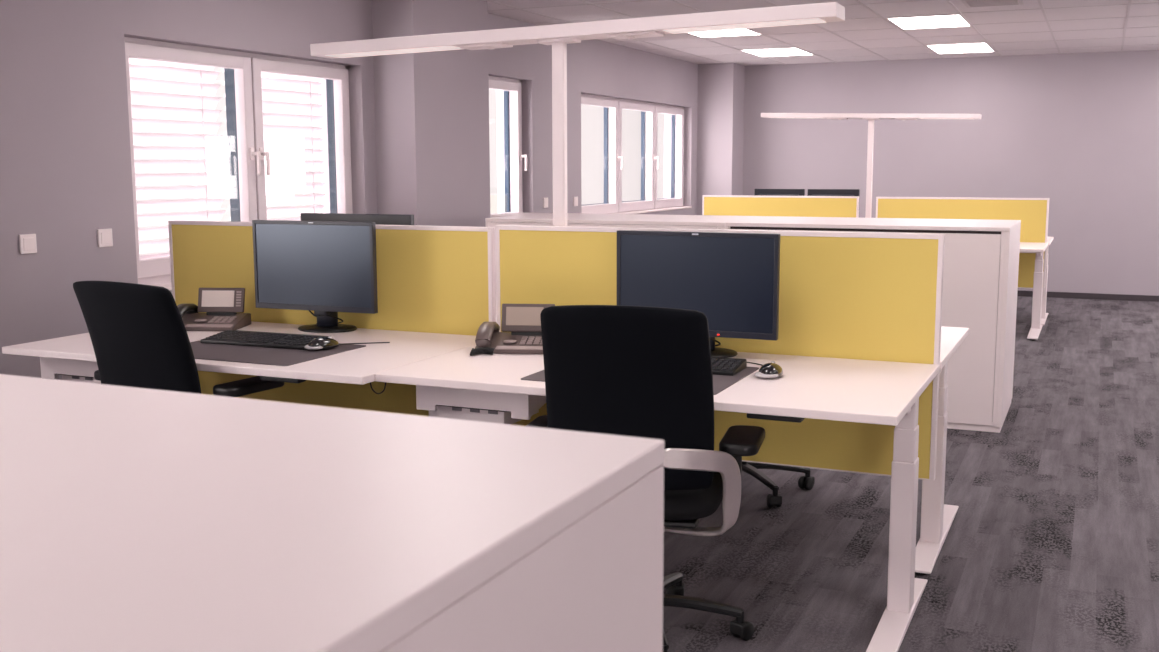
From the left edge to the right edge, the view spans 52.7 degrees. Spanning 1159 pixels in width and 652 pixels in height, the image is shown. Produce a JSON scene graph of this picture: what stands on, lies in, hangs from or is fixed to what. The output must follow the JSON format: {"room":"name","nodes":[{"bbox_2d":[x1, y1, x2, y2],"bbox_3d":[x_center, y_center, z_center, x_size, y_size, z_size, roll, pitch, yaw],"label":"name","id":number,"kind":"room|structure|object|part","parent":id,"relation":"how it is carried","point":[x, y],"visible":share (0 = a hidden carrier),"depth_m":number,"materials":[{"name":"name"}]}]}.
{"room":"open-plan office","nodes":[
{"label":"open-plan office","id":0,"kind":"room"},
{"bbox_2d":[0,0,697,379],"bbox_3d":[-1.824,-0.746,6.487,0.320,2.480,16.277,3,9,24],"label":"wall","id":1,"kind":"structure","parent":0,"point":[66,170],"depth_m":5.39,"materials":[{"name":"paint"}]},
{"bbox_2d":[19,234,36,253],"bbox_3d":[-2.336,-0.348,4.959,0.014,0.082,0.082,3,9,24],"label":"light switch","id":2,"kind":"object","parent":1,"relation":"attached to","point":[27,242],"visible":1,"depth_m":4.95,"materials":[{"name":"white plastic"}]},
{"bbox_2d":[97,229,112,246],"bbox_3d":[-2.165,-0.402,5.342,0.014,0.082,0.082,3,9,24],"label":"light switch","id":3,"kind":"object","parent":1,"relation":"attached to","point":[104,236],"visible":1,"depth_m":5.33,"materials":[{"name":"white plastic"}]},
{"bbox_2d":[124,37,352,289],"bbox_3d":[-1.756,-0.873,6.353,0.200,1.201,1.900,3,9,24],"label":"window","id":4,"kind":"structure","parent":1,"relation":"in","point":[248,67],"depth_m":6.35,"materials":[{"name":"grey plastic"}]},
{"bbox_3d":[-1.729,-0.286,6.422,0.145,0.019,1.898,3,9,24],"label":"sill","id":5,"kind":"part","parent":4,"relation":"part of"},
{"bbox_2d":[129,58,240,258],"bbox_3d":[-2.120,-0.881,6.014,0.175,1.170,0.959,3,9,24],"label":"blind","id":6,"kind":"object","parent":4,"relation":"attached to","point":[159,70],"visible":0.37,"depth_m":6.14,"materials":[{"name":"white"}]},
{"bbox_3d":[-1.888,-0.938,6.419,0.081,1.170,0.024,3,9,24],"label":"guide rail","id":7,"kind":"part","parent":6,"relation":"part of","materials":[{"name":"blue"}]},
{"bbox_3d":[-1.989,-0.838,5.970,0.065,1.121,0.946,3,9,24],"label":"sash","id":8,"kind":"part","parent":4,"relation":"part of","materials":[{"name":"grey plastic"}]},
{"bbox_3d":[-1.754,-0.892,6.343,0.060,0.150,0.028,3,9,24],"label":"handle","id":9,"kind":"part","parent":4,"relation":"part of","materials":[{"name":"white metal"}]},
{"bbox_3d":[-1.722,-0.902,6.414,0.060,0.150,0.028,3,9,24],"label":"handle","id":10,"kind":"part","parent":4,"relation":"part of","materials":[{"name":"white metal"}]},
{"bbox_2d":[223,70,337,220],"bbox_3d":[-1.737,-1.000,6.870,0.175,1.170,0.909,3,9,24],"label":"blind","id":11,"kind":"object","parent":4,"relation":"attached to","point":[281,158],"visible":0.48,"depth_m":7.03,"materials":[{"name":"white"}]},
{"bbox_3d":[-1.515,-1.054,7.252,0.081,1.170,0.024,3,9,24],"label":"guide rail","id":12,"kind":"part","parent":11,"relation":"part of","materials":[{"name":"blue"}]},
{"bbox_3d":[-1.614,-0.954,6.809,0.065,1.121,0.882,3,9,24],"label":"sash","id":13,"kind":"part","parent":4,"relation":"part of","materials":[{"name":"grey plastic"}]},
{"bbox_2d":[489,76,526,217],"bbox_3d":[-0.603,-1.332,9.019,0.207,1.146,0.720,3,9,24],"label":"window","id":14,"kind":"structure","parent":1,"relation":"in","point":[498,83],"depth_m":9.26,"materials":[{"name":"grey plastic"}]},
{"bbox_3d":[-0.630,-1.334,9.031,0.057,1.145,0.720,3,9,24],"label":"frame","id":15,"kind":"part","parent":14,"relation":"part of","materials":[{"name":"grey plastic"}]},
{"bbox_3d":[-0.574,-1.370,9.288,0.040,1.105,0.030,3,9,24],"label":"guide rail","id":16,"kind":"part","parent":14,"relation":"part of","materials":[{"name":"blue"}]},
{"bbox_3d":[-0.441,-1.305,9.276,0.060,0.150,0.028,3,9,24],"label":"handle","id":17,"kind":"part","parent":14,"relation":"part of","materials":[{"name":"white metal"}]},
{"bbox_2d":[543,198,547,207],"bbox_3d":[-0.275,-1.007,9.561,0.014,0.082,0.082,3,9,24],"label":"light switch","id":18,"kind":"object","parent":1,"relation":"attached to","point":[545,200],"visible":1,"depth_m":9.54,"materials":[{"name":"white plastic"}]},
{"bbox_2d":[573,197,577,205],"bbox_3d":[-0.032,-1.076,10.105,0.014,0.082,0.082,3,9,24],"label":"light switch","id":19,"kind":"object","parent":1,"relation":"attached to","point":[575,199],"visible":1,"depth_m":10.09,"materials":[{"name":"white plastic"}]},
{"bbox_2d":[581,94,691,213],"bbox_3d":[0.492,-1.673,11.596,0.312,1.101,3.000,3,9,24],"label":"window","id":20,"kind":"structure","parent":1,"relation":"in","point":[651,204],"depth_m":11.95,"materials":[{"name":"grey plastic"}]},
{"bbox_3d":[0.137,-1.551,10.712,0.065,1.056,1.020,3,9,24],"label":"sash","id":21,"kind":"part","parent":20,"relation":"part of","materials":[{"name":"grey plastic"}]},
{"bbox_3d":[0.253,-1.610,11.138,0.040,1.060,0.030,3,9,24],"label":"guide rail","id":22,"kind":"part","parent":20,"relation":"part of","materials":[{"name":"blue"}]},
{"bbox_3d":[0.386,-1.562,11.123,0.060,0.150,0.028,3,9,24],"label":"handle","id":23,"kind":"part","parent":20,"relation":"part of","materials":[{"name":"white metal"}]},
{"bbox_3d":[0.362,-1.228,11.716,0.025,0.025,3.000,3,9,24],"label":"guard rail","id":24,"kind":"part","parent":20,"relation":"part of","materials":[{"name":"white metal"}]},
{"bbox_3d":[0.548,-1.679,11.631,0.065,1.056,0.970,3,9,24],"label":"sash","id":25,"kind":"part","parent":20,"relation":"part of","materials":[{"name":"grey plastic"}]},
{"bbox_3d":[0.654,-1.734,12.034,0.040,1.060,0.030,3,9,24],"label":"guide rail","id":26,"kind":"part","parent":20,"relation":"part of","materials":[{"name":"blue"}]},
{"bbox_3d":[0.588,-1.132,11.629,0.107,0.019,2.998,3,9,24],"label":"sill","id":27,"kind":"part","parent":20,"relation":"part of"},
{"bbox_3d":[0.787,-1.687,12.020,0.060,0.150,0.028,3,9,24],"label":"handle","id":28,"kind":"part","parent":20,"relation":"part of","materials":[{"name":"white metal"}]},
{"bbox_3d":[0.937,-1.799,12.501,0.065,1.056,0.910,3,9,24],"label":"sash","id":29,"kind":"part","parent":20,"relation":"part of","materials":[{"name":"grey plastic"}]},
{"bbox_3d":[1.031,-1.851,12.876,0.040,1.060,0.030,3,9,24],"label":"guide rail","id":30,"kind":"part","parent":20,"relation":"part of","materials":[{"name":"blue"}]},
{"bbox_2d":[372,0,489,226],"bbox_3d":[-0.949,-0.917,7.710,0.300,2.480,0.953,3,9,24],"label":"column","id":31,"kind":"structure","parent":0,"point":[432,108],"depth_m":7.35,"materials":[{"name":"paint"}]},
{"bbox_2d":[696,63,744,214],"bbox_3d":[1.585,-1.685,13.230,0.416,2.480,0.447,3,9,24],"label":"column","id":32,"kind":"structure","parent":0,"point":[720,110],"depth_m":12.97,"materials":[{"name":"paint"}]},
{"bbox_2d":[487,0,1158,65],"bbox_3d":[2.115,-1.822,4.575,8.946,0.150,16.277,3,9,24],"label":"ceiling","id":33,"kind":"structure","parent":0,"point":[1044,44],"depth_m":9.57,"materials":[{"name":"tile"}]},
{"bbox_2d":[688,28,762,37],"bbox_3d":[1.155,-2.447,9.717,0.540,0.007,0.770,3,9,24],"label":"recessed light","id":34,"kind":"object","parent":33,"relation":"in","point":[735,32],"visible":0.53,"depth_m":9.87,"materials":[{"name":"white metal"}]},
{"bbox_2d":[740,47,814,56],"bbox_3d":[1.962,-2.703,11.557,0.550,0.007,0.780,3,9,24],"label":"recessed light","id":35,"kind":"object","parent":33,"relation":"in","point":[792,51],"visible":1,"depth_m":11.55,"materials":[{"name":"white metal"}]},
{"bbox_2d":[484,0,1158,64],"bbox_3d":[2.115,-1.746,4.585,8.306,0.005,15.637,3,9,24],"label":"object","id":36,"kind":"structure","parent":33,"relation":"attached to","point":[857,1],"depth_m":9.66,"materials":[{"name":"grey"}]},
{"bbox_2d":[886,14,970,29],"bbox_3d":[2.736,-2.371,9.131,0.540,0.007,0.810,3,9,24],"label":"recessed light","id":37,"kind":"object","parent":33,"relation":"in","point":[948,20],"visible":1,"depth_m":9.08,"materials":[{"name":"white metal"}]},
{"bbox_2d":[925,42,994,53],"bbox_3d":[3.659,-2.661,11.217,0.540,0.007,0.930,3,9,24],"label":"recessed light","id":38,"kind":"object","parent":33,"relation":"in","point":[981,46],"visible":1,"depth_m":11.21,"materials":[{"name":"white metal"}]},
{"bbox_2d":[961,0,1023,7],"bbox_3d":[2.803,-2.204,7.948,0.380,0.015,0.500,3,9,24],"label":"ceiling vent","id":39,"kind":"object","parent":33,"relation":"in","point":[968,3],"visible":1,"depth_m":7.99,"materials":[{"name":"grey metal"}]},
{"bbox_2d":[663,296,1158,651],"bbox_3d":[2.123,0.759,4.930,8.946,0.100,16.277,3,9,24],"label":"floor","id":40,"kind":"structure","parent":0,"point":[1051,543],"depth_m":4.37,"materials":[{"name":"carpet"}]},
{"bbox_2d":[73,281,283,396],"bbox_3d":[-1.350,0.326,4.059,0.692,1.017,0.627,4,9,30],"label":"office chair","id":41,"kind":"object","parent":40,"relation":"on","point":[139,337],"visible":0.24,"depth_m":3.77,"materials":[{"name":"black fabric"}]},
{"bbox_3d":[-1.465,0.106,3.828,0.467,0.517,0.168,4,9,30],"label":"backrest","id":42,"kind":"part","parent":41,"relation":"part of","materials":[{"name":"black fabric"}]},
{"bbox_2d":[2,321,475,416],"bbox_3d":[-1.184,0.425,4.347,1.542,0.740,0.905,3,9,24],"label":"desk","id":43,"kind":"object","parent":40,"relation":"on","point":[73,357],"visible":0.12,"depth_m":4.13,"materials":[{"name":"white laminate"}]},
{"bbox_3d":[-1.838,0.147,4.254,0.320,0.105,0.016,3,9,24],"label":"drawer","id":44,"kind":"part","parent":43,"relation":"part of","materials":[{"name":"white metal"}]},
{"bbox_2d":[62,375,100,383],"bbox_3d":[-1.797,0.189,4.426,0.160,0.065,0.250,3,9,24],"label":"tray","id":45,"kind":"object","parent":43,"relation":"on","point":[64,377],"depth_m":4.31,"materials":[{"name":"white metal"}]},
{"bbox_2d":[177,288,250,330],"bbox_3d":[-1.484,-0.066,4.642,0.276,0.153,0.283,0,8,4],"label":"desk phone","id":46,"kind":"object","parent":43,"relation":"on","point":[224,307],"visible":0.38,"depth_m":4.71,"materials":[{"name":"grey plastic"}]},
{"bbox_2d":[190,340,365,365],"bbox_3d":[-1.144,0.083,4.108,0.640,0.003,0.460,3,9,24],"label":"desk pad","id":47,"kind":"object","parent":43,"relation":"on","point":[204,351],"visible":0.51,"depth_m":4.01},
{"bbox_2d":[200,330,327,349],"bbox_3d":[-1.139,0.048,4.239,0.455,0.030,0.158,3,9,23],"label":"keyboard","id":48,"kind":"object","parent":47,"relation":"on","point":[228,337],"visible":0.96,"depth_m":4.21,"materials":[{"name":"black plastic"}]},
{"bbox_2d":[305,336,389,349],"bbox_3d":[-0.832,0.051,4.158,0.315,0.041,0.087,-7,10,-40],"label":"computer mouse","id":49,"kind":"object","parent":47,"relation":"on","point":[320,343],"visible":1,"depth_m":4.07,"materials":[{"name":"black plastic"}]},
{"bbox_3d":[-0.923,0.073,4.073,0.073,0.021,0.061,4,9,30],"label":"palm trim","id":50,"kind":"part","parent":49,"relation":"part of","materials":[{"name":"silver metal"}]},
{"bbox_3d":[-0.779,0.061,4.203,0.195,0.008,0.021,-3,8,-21],"label":"cord","id":51,"kind":"part","parent":49,"relation":"part of","materials":[{"name":"black plastic"}]},
{"bbox_2d":[252,220,377,332],"bbox_3d":[-0.994,-0.199,4.587,0.545,0.430,0.195,3,8,22],"label":"monitor","id":52,"kind":"object","parent":43,"relation":"on","point":[325,268],"visible":1,"depth_m":4.50,"materials":[{"name":"black plastic"}]},
{"bbox_2d":[370,382,385,393],"bbox_3d":[-0.642,0.188,3.758,0.065,0.062,0.025,3,9,24],"label":"cable","id":53,"kind":"object","parent":43,"relation":"hanging from","point":[370,382],"visible":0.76,"depth_m":3.75,"materials":[{"name":"black plastic"}]},
{"bbox_2d":[0,374,664,651],"bbox_3d":[-0.683,0.681,0.976,1.300,1.150,0.800,3,9,24],"label":"sideboard","id":54,"kind":"object","parent":40,"relation":"on","point":[133,519],"visible":1,"depth_m":0.80,"materials":[{"name":"white laminate"}]},
{"bbox_2d":[310,2,844,225],"bbox_3d":[-0.086,-0.535,4.332,2.070,1.159,0.260,3,9,24],"label":"floor lamp","id":55,"kind":"object","parent":40,"relation":"on","point":[558,36],"visible":0.88,"depth_m":4.25,"materials":[{"name":"white metal"}]},
{"bbox_2d":[325,46,461,57],"bbox_3d":[-0.718,-1.064,4.542,0.570,0.017,0.116,3,9,24],"label":"diffuser","id":56,"kind":"object","parent":55,"relation":"attached to","point":[330,51],"depth_m":4.53,"materials":[{"name":"white plastic"}]},
{"bbox_3d":[-0.072,-0.504,4.330,0.050,1.086,0.034,3,9,24],"label":"post","id":57,"kind":"part","parent":55,"relation":"part of","materials":[{"name":"white metal"}]},
{"bbox_2d":[663,18,825,33],"bbox_3d":[0.557,-1.020,3.977,0.540,0.016,0.116,3,9,24],"label":"diffuser","id":58,"kind":"object","parent":55,"relation":"attached to","point":[670,25],"depth_m":3.96,"materials":[{"name":"white plastic"}]},
{"bbox_2d":[485,215,744,258],"bbox_3d":[0.206,-0.116,7.072,1.510,1.061,0.430,3,9,24],"label":"sideboard","id":59,"kind":"object","parent":40,"relation":"on","point":[577,221],"visible":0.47,"depth_m":6.85,"materials":[{"name":"white laminate"}]},
{"bbox_3d":[0.204,-0.631,7.001,1.510,0.021,0.430,3,9,24],"label":"panel","id":60,"kind":"part","parent":59,"relation":"part of","materials":[{"name":"white laminate"}]},
{"bbox_2d":[492,212,763,218],"bbox_3d":[0.297,-0.175,7.500,1.693,1.061,0.430,3,9,24],"label":"sideboard","id":61,"kind":"object","parent":40,"relation":"on","point":[522,213],"visible":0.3,"depth_m":7.41,"materials":[{"name":"white laminate"}]},
{"bbox_2d":[526,305,764,651],"bbox_3d":[0.181,0.411,3.408,0.692,1.017,0.627,2,8,15],"label":"office chair","id":62,"kind":"object","parent":40,"relation":"on","point":[633,371],"visible":0.58,"depth_m":3.14,"materials":[{"name":"black fabric"}]},
{"bbox_3d":[0.121,0.194,3.154,0.467,0.517,0.168,2,8,15],"label":"backrest","id":63,"kind":"part","parent":62,"relation":"part of","materials":[{"name":"black fabric"}]},
{"bbox_3d":[0.208,0.853,3.313,0.050,0.076,0.287,-1,8,-9],"label":"leg","id":64,"kind":"part","parent":62,"relation":"part of","materials":[{"name":"black plastic"}]},
{"bbox_3d":[0.256,0.812,3.608,0.050,0.076,0.287,4,9,27],"label":"leg","id":65,"kind":"part","parent":62,"relation":"part of","materials":[{"name":"black plastic"}]},
{"bbox_3d":[0.185,0.476,3.429,0.470,0.075,0.450,2,8,15],"label":"seat","id":66,"kind":"part","parent":62,"relation":"part of","materials":[{"name":"black fabric"}]},
{"bbox_3d":[0.307,0.453,3.211,0.257,0.290,0.254,2,8,15],"label":"swivel arm","id":67,"kind":"part","parent":62,"relation":"part of","materials":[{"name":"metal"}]},
{"bbox_3d":[0.340,0.835,3.443,0.287,0.076,0.050,1,8,9],"label":"leg","id":68,"kind":"part","parent":62,"relation":"part of","materials":[{"name":"black plastic"}]},
{"bbox_3d":[0.431,0.379,3.251,0.040,0.062,0.030,2,8,15],"label":"armrest post","id":69,"kind":"part","parent":62,"relation":"part of","materials":[{"name":"black plastic"}]},
{"bbox_2d":[375,345,938,651],"bbox_3d":[0.263,0.503,3.749,1.585,0.740,0.855,3,9,24],"label":"desk","id":70,"kind":"object","parent":40,"relation":"on","point":[463,386],"visible":0.74,"depth_m":3.52,"materials":[{"name":"white laminate"}]},
{"bbox_3d":[-0.336,0.224,3.658,0.400,0.105,0.016,3,9,24],"label":"drawer","id":71,"kind":"part","parent":70,"relation":"part of","materials":[{"name":"white metal"}]},
{"bbox_2d":[438,406,538,424],"bbox_3d":[-0.295,0.266,3.830,0.240,0.065,0.250,3,9,24],"label":"tray","id":72,"kind":"object","parent":70,"relation":"on","point":[443,412],"depth_m":3.71,"materials":[{"name":"white metal"}]},
{"bbox_2d":[470,304,554,355],"bbox_3d":[-0.223,0.010,4.064,0.276,0.153,0.283,1,8,6],"label":"desk phone","id":73,"kind":"object","parent":70,"relation":"on","point":[521,333],"visible":0.93,"depth_m":4.12,"materials":[{"name":"grey plastic"}]},
{"bbox_3d":[-0.333,0.086,3.981,0.086,0.024,0.053,-2,8,-14],"label":"curly cord","id":74,"kind":"part","parent":73,"relation":"part of","materials":[{"name":"black plastic"}]},
{"bbox_3d":[-0.267,0.200,3.812,0.396,0.100,0.324,3,9,24],"label":"drawer","id":75,"kind":"part","parent":70,"relation":"part of","materials":[{"name":"white metal"}]},
{"bbox_2d":[521,367,758,394],"bbox_3d":[0.195,0.147,3.614,0.613,0.003,0.475,3,9,24],"label":"desk pad","id":76,"kind":"object","parent":70,"relation":"on","point":[720,382],"visible":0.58,"depth_m":3.53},
{"bbox_2d":[711,357,746,375],"bbox_3d":[0.289,0.116,3.714,0.455,0.030,0.158,3,9,23],"label":"keyboard","id":77,"kind":"object","parent":76,"relation":"on","point":[720,366],"visible":0.19,"depth_m":3.62,"materials":[{"name":"black plastic"}]},
{"bbox_2d":[617,230,779,357],"bbox_3d":[0.418,-0.113,3.966,0.560,0.419,0.195,3,9,24],"label":"monitor","id":78,"kind":"object","parent":70,"relation":"on","point":[733,279],"visible":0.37,"depth_m":3.86,"materials":[{"name":"black plastic"}]},
{"bbox_2d":[747,361,782,377],"bbox_3d":[0.570,0.117,3.666,0.100,0.042,0.344,-1,8,-3],"label":"computer mouse","id":79,"kind":"object","parent":70,"relation":"on","point":[768,370],"visible":0.97,"depth_m":3.52,"materials":[{"name":"black plastic"}]},
{"bbox_3d":[0.564,0.147,3.527,0.073,0.021,0.061,3,8,20],"label":"palm trim","id":80,"kind":"part","parent":79,"relation":"part of","materials":[{"name":"silver metal"}]},
{"bbox_3d":[0.982,0.634,3.555,0.068,0.470,0.090,3,9,24],"label":"leg","id":81,"kind":"part","parent":70,"relation":"part of","materials":[{"name":"white metal"}]},
{"bbox_2d":[719,461,814,507],"bbox_3d":[0.690,0.197,4.946,0.692,1.017,0.627,6,10,39],"label":"office chair","id":82,"kind":"object","parent":40,"relation":"on","point":[806,481],"visible":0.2,"depth_m":4.94,"materials":[{"name":"black plastic"}]},
{"bbox_3d":[0.745,0.639,4.855,0.050,0.076,0.287,-3,8,-21],"label":"leg","id":83,"kind":"part","parent":82,"relation":"part of","materials":[{"name":"black plastic"}]},
{"bbox_3d":[0.847,0.618,5.009,0.287,0.076,0.050,-1,8,-3],"label":"leg","id":84,"kind":"part","parent":82,"relation":"part of","materials":[{"name":"black plastic"}]},
{"bbox_2d":[725,219,1015,432],"bbox_3d":[1.579,-0.037,6.468,1.490,1.061,0.430,3,9,24],"label":"sideboard","id":85,"kind":"object","parent":40,"relation":"on","point":[978,271],"visible":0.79,"depth_m":6.05,"materials":[{"name":"white laminate"}]},
{"bbox_3d":[1.578,-0.552,6.397,1.490,0.021,0.430,3,9,24],"label":"panel","id":86,"kind":"part","parent":85,"relation":"part of","materials":[{"name":"white laminate"}]},
{"bbox_2d":[751,216,1020,414],"bbox_3d":[1.754,-0.092,6.859,1.490,1.061,0.430,3,9,24],"label":"sideboard","id":87,"kind":"object","parent":40,"relation":"on","point":[1017,222],"visible":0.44,"depth_m":6.64,"materials":[{"name":"white laminate"}]},
{"bbox_3d":[1.753,-0.607,6.788,1.490,0.021,0.430,3,9,24],"label":"panel","id":88,"kind":"part","parent":87,"relation":"part of","materials":[{"name":"white laminate"}]},
{"bbox_2d":[915,326,968,575],"bbox_3d":[0.634,0.387,4.580,1.585,0.740,0.880,3,9,24],"label":"desk","id":89,"kind":"object","parent":40,"relation":"on","point":[937,517],"visible":0.2,"depth_m":4.17,"materials":[{"name":"white metal"}]},
{"bbox_2d":[495,225,944,480],"bbox_3d":[0.430,0.064,4.113,1.610,0.806,0.034,3,9,24],"label":"divider","id":90,"kind":"object","parent":89,"relation":"attached to","point":[844,295],"visible":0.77,"depth_m":3.92,"materials":[{"name":"yellow fabric"}]},
{"bbox_3d":[1.273,0.543,4.205,0.068,0.470,0.090,3,9,24],"label":"leg","id":91,"kind":"part","parent":89,"relation":"part of","materials":[{"name":"white metal"}]},
{"bbox_2d":[1019,242,1047,340],"bbox_3d":[3.145,-0.327,9.781,1.370,0.720,0.840,3,9,24],"label":"desk","id":92,"kind":"object","parent":40,"relation":"on","point":[1025,247],"visible":0.45,"depth_m":9.57,"materials":[{"name":"white metal"}]},
{"bbox_3d":[3.767,-0.212,9.630,0.068,0.470,0.090,3,9,24],"label":"leg","id":93,"kind":"part","parent":92,"relation":"part of","materials":[{"name":"white metal"}]},
{"bbox_2d":[1041,237,1053,324],"bbox_3d":[3.509,-0.438,10.581,1.380,0.720,0.845,3,9,24],"label":"desk","id":94,"kind":"object","parent":40,"relation":"on","point":[1044,314],"visible":0.16,"depth_m":10.20,"materials":[{"name":"white metal"}]},
{"bbox_2d":[876,197,1048,288],"bbox_3d":[3.287,-0.731,10.145,1.425,0.762,0.034,3,9,24],"label":"divider","id":95,"kind":"object","parent":94,"relation":"attached to","point":[1033,213],"visible":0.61,"depth_m":9.99,"materials":[{"name":"yellow fabric"}]},
{"bbox_3d":[4.053,-0.297,10.246,0.068,0.470,0.090,3,9,24],"label":"leg","id":96,"kind":"part","parent":94,"relation":"part of","materials":[{"name":"white metal"}]},
{"bbox_3d":[-0.830,0.303,5.224,1.610,0.740,0.880,3,9,24],"label":"desk","id":97,"kind":"object","parent":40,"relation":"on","visible":0},
{"bbox_2d":[168,220,495,415],"bbox_3d":[-1.037,-0.016,4.758,1.563,0.798,0.034,3,9,24],"label":"divider","id":98,"kind":"object","parent":97,"relation":"attached to","point":[431,279],"visible":0.5,"depth_m":4.61,"materials":[{"name":"yellow fabric"}]},
{"bbox_3d":[-1.037,-0.016,4.758,1.563,0.798,0.034,3,9,24],"label":"frame","id":99,"kind":"part","parent":98,"relation":"part of","materials":[{"name":"white metal"}]},
{"bbox_2d":[301,213,413,224],"bbox_3d":[-0.965,-0.247,4.859,0.545,0.430,0.195,3,9,23],"label":"monitor","id":100,"kind":"object","parent":97,"relation":"on","point":[379,219],"visible":0.11,"depth_m":4.87,"materials":[{"name":"black plastic"}]},
{"bbox_3d":[1.692,-0.410,10.420,1.430,0.720,0.840,3,9,24],"label":"desk","id":101,"kind":"object","parent":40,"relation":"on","visible":0},
{"bbox_2d":[702,195,858,217],"bbox_3d":[1.829,-0.816,10.786,1.455,0.764,0.034,3,9,24],"label":"divider","id":102,"kind":"object","parent":101,"relation":"attached to","point":[724,205],"visible":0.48,"depth_m":10.72,"materials":[{"name":"yellow fabric"}]},
{"bbox_2d":[761,113,981,217],"bbox_3d":[2.558,-1.349,10.451,1.910,1.126,0.260,3,9,24],"label":"floor lamp","id":103,"kind":"object","parent":101,"relation":"on","point":[870,117],"visible":0.84,"depth_m":10.39,"materials":[{"name":"white metal"}]},
{"bbox_3d":[2.588,-1.318,10.442,0.050,1.056,0.034,3,9,24],"label":"post","id":104,"kind":"part","parent":103,"relation":"part of","materials":[{"name":"white metal"}]},
{"bbox_2d":[919,118,959,118],"bbox_3d":[3.172,-1.793,10.115,0.442,0.016,0.116,3,9,24],"label":"diffuser","id":105,"kind":"object","parent":103,"relation":"attached to","point":[919,118],"depth_m":10.08,"materials":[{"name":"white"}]},
{"bbox_3d":[2.051,-0.521,11.222,1.430,0.720,0.845,3,9,24],"label":"desk","id":106,"kind":"object","parent":40,"relation":"on","visible":0},
{"bbox_2d":[754,189,804,195],"bbox_3d":[1.863,-1.075,11.033,0.480,0.430,0.195,3,9,24],"label":"monitor","id":107,"kind":"object","parent":106,"relation":"on","point":[758,192],"visible":0.21,"depth_m":11.05,"materials":[{"name":"black plastic"}]},
{"bbox_2d":[807,189,859,200],"bbox_3d":[2.329,-1.048,10.828,0.480,0.430,0.195,3,9,24],"label":"monitor","id":108,"kind":"object","parent":106,"relation":"on","point":[811,192],"visible":0.16,"depth_m":10.85,"materials":[{"name":"black plastic"}]},
{"bbox_2d":[743,50,1158,295],"bbox_3d":[5.499,-1.516,11.914,8.626,2.480,0.320,3,9,24],"label":"wall","id":109,"kind":"structure","parent":0,"point":[1079,132],"depth_m":12.15,"materials":[{"name":"paint"}]},
{"bbox_2d":[1017,290,1158,301],"bbox_3d":[5.474,-0.294,11.911,7.900,0.060,0.014,3,9,24],"label":"baseboard","id":110,"kind":"structure","parent":109,"relation":"attached to","point":[1153,298],"depth_m":11.98,"materials":[{"name":"grey"}]}
]}

